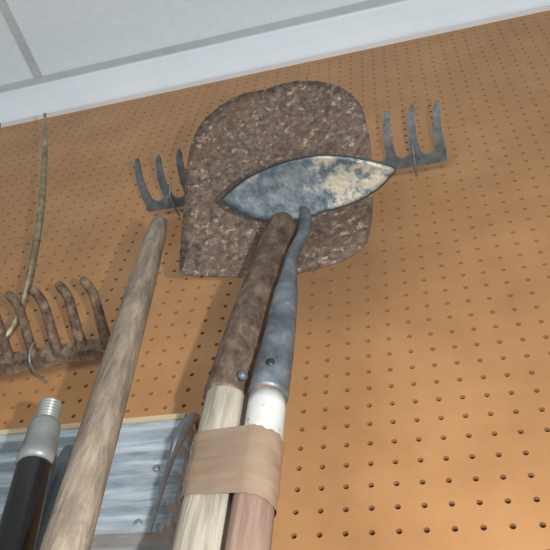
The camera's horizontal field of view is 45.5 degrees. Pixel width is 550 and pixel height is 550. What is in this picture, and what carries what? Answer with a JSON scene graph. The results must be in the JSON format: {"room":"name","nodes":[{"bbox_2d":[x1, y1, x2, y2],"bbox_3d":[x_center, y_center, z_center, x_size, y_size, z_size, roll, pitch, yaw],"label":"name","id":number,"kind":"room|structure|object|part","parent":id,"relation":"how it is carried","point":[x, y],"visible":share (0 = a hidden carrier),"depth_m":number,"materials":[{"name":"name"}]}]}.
{"room":"tool shed","nodes":[
{"label":"tool shed","id":0,"kind":"room"},
{"bbox_2d":[0,0,367,85],"bbox_3d":[-0.138,-1.181,1.210,2.937,0.030,1.630,-8,-52,13],"label":"ceiling","id":1,"kind":"structure","parent":0,"point":[60,35],"depth_m":1.67,"materials":[{"name":"paint"}]},
{"bbox_2d":[0,12,549,549],"bbox_3d":[-0.028,0.001,0.980,2.337,1.575,0.005,-8,-52,13],"label":"wall","id":2,"kind":"structure","parent":0,"point":[469,222],"depth_m":0.90,"materials":[{"name":"brown wood"}]},
{"bbox_2d":[0,0,42,77],"bbox_3d":[-0.833,-1.117,1.327,0.025,0.005,1.522,-8,-52,13],"label":"trim","id":3,"kind":"structure","parent":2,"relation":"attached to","point":[5,10],"depth_m":1.72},
{"bbox_2d":[28,342,47,383],"bbox_3d":[-0.321,0.126,0.899,0.003,0.032,0.068,-8,-52,13],"label":"hook","id":4,"kind":"object","parent":2,"relation":"attached to","point":[33,343],"visible":1,"depth_m":0.88,"materials":[{"name":"metal"}]},
{"bbox_2d":[0,276,110,375],"bbox_3d":[-0.423,0.089,0.906,0.404,0.075,0.107,-8,-52,13],"label":"rake","id":5,"kind":"object","parent":2,"relation":"hanging from","point":[81,349],"visible":0.94,"depth_m":0.89,"materials":[{"name":"metal"}]},
{"bbox_2d":[0,412,200,549],"bbox_3d":[-0.560,0.276,0.788,0.985,0.149,0.073,-8,-52,13],"label":"metal panel","id":6,"kind":"object","parent":2,"relation":"attached to","point":[140,507],"visible":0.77,"depth_m":0.69,"materials":[{"name":"metal"}]},
{"bbox_2d":[0,0,549,127],"bbox_3d":[0.044,-0.565,1.612,2.937,0.103,0.060,-8,-52,13],"label":"trim","id":7,"kind":"structure","parent":2,"relation":"attached to","point":[405,20],"depth_m":1.62,"materials":[{"name":"white paint"}]},
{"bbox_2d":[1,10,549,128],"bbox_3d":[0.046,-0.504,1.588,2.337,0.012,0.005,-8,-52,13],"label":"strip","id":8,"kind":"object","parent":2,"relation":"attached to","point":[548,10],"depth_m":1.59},
{"bbox_2d":[185,286,549,538],"bbox_3d":[-0.018,-0.021,1.034,2.337,1.687,0.018,-8,-52,13],"label":"holes","id":9,"kind":"object","parent":2,"relation":"attached to","point":[502,478],"visible":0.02,"depth_m":0.67,"materials":[{"name":"black"}]},
{"bbox_2d":[169,182,179,215],"bbox_3d":[-0.176,-0.129,1.161,0.003,0.032,0.068,-8,-52,13],"label":"hook","id":10,"kind":"object","parent":9,"relation":"attached to","point":[176,210],"visible":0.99,"depth_m":1.14,"materials":[{"name":"metal"}]},
{"bbox_2d":[411,144,417,176],"bbox_3d":[0.227,-0.185,1.066,0.003,0.032,0.068,-8,-52,13],"label":"hook","id":11,"kind":"object","parent":9,"relation":"attached to","point":[412,146],"visible":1,"depth_m":1.05,"materials":[{"name":"metal"}]},
{"bbox_2d":[134,100,446,211],"bbox_3d":[0.014,-0.193,1.095,0.524,0.023,0.099,-8,-52,13],"label":"rake","id":12,"kind":"object","parent":11,"relation":"hanging from","point":[439,154],"visible":0.4,"depth_m":1.06,"materials":[{"name":"grey metal"}]},
{"bbox_3d":[-0.430,0.810,-1.187,2.937,0.030,1.630,-8,-52,13],"label":"floor","id":13,"kind":"structure","parent":0,"visible":0},
{"bbox_2d":[0,113,47,343],"bbox_3d":[-0.587,0.544,0.306,0.326,2.567,0.142,-8,-52,13],"label":"pitchfork","id":14,"kind":"object","parent":13,"relation":"on","point":[14,324],"visible":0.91,"depth_m":0.97,"materials":[{"name":"metal"}]},
{"bbox_2d":[0,397,61,549],"bbox_3d":[-0.143,0.698,-0.117,0.305,1.810,0.032,3,-50,4],"label":"pole","id":15,"kind":"object","parent":13,"relation":"on","point":[35,462],"visible":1,"depth_m":0.51,"materials":[{"name":"metal"}]},
{"bbox_2d":[35,445,72,549],"bbox_3d":[-0.189,0.716,-0.105,0.195,1.796,0.031,-8,-52,13],"label":"metal pipe","id":16,"kind":"object","parent":13,"relation":"on","point":[63,458],"visible":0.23,"depth_m":0.56,"materials":[{"name":"grey metal"}]},
{"bbox_2d":[39,216,166,549],"bbox_3d":[-0.115,0.499,-0.136,0.032,2.041,0.344,36,-55,-21],"label":"wooden pole","id":17,"kind":"object","parent":13,"relation":"on","point":[72,523],"visible":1,"depth_m":0.46,"materials":[{"name":"brown wood"}]},
{"bbox_2d":[171,81,372,549],"bbox_3d":[-0.096,0.501,-0.003,0.226,2.242,0.136,-8,-52,13],"label":"shovel","id":18,"kind":"object","parent":13,"relation":"on","point":[252,132],"visible":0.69,"depth_m":0.74,"materials":[{"name":"metal"}]},
{"bbox_3d":[-0.100,0.625,-0.183,0.038,1.807,0.126,23,-52,-12],"label":"handle","id":19,"kind":"part","parent":18,"relation":"part of","materials":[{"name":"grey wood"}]},
{"bbox_2d":[181,424,284,517],"bbox_3d":[-0.030,0.134,0.444,0.042,0.071,0.080,36,-55,-21],"label":"wrap","id":20,"kind":"object","parent":18,"relation":"attached to","point":[248,459],"visible":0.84,"depth_m":0.43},
{"bbox_2d":[203,212,296,399],"bbox_3d":[-0.015,0.017,0.609,0.061,0.256,0.039,-8,-52,13],"label":"socket","id":21,"kind":"object","parent":18,"relation":"attached to","point":[231,372],"depth_m":0.57,"materials":[{"name":"brown metal"}]},
{"bbox_3d":[0.000,-0.120,0.767,0.226,0.255,0.107,-8,-52,13],"label":"blade","id":22,"kind":"part","parent":18,"relation":"part of","materials":[{"name":"metal"}]},
{"bbox_2d":[221,154,395,549],"bbox_3d":[-0.062,0.549,-0.108,0.179,2.024,0.061,-8,-52,13],"label":"hoe","id":23,"kind":"object","parent":13,"relation":"on","point":[304,187],"visible":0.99,"depth_m":0.62,"materials":[{"name":"metal"}]},
{"bbox_3d":[-0.087,0.641,-0.189,0.029,1.779,0.028,-8,-52,13],"label":"handle","id":24,"kind":"part","parent":23,"relation":"part of","materials":[{"name":"pink wood"}]},
{"bbox_2d":[248,280,297,402],"bbox_3d":[0.001,0.049,0.523,0.030,0.123,0.030,-8,-52,13],"label":"socket","id":25,"kind":"object","parent":23,"relation":"attached to","point":[272,371],"depth_m":0.50,"materials":[{"name":"grey metal"}]},
{"bbox_3d":[0.032,-0.087,0.658,0.177,0.023,0.059,-8,-52,13],"label":"blade","id":26,"kind":"part","parent":23,"relation":"part of","materials":[{"name":"metal"}]}
]}

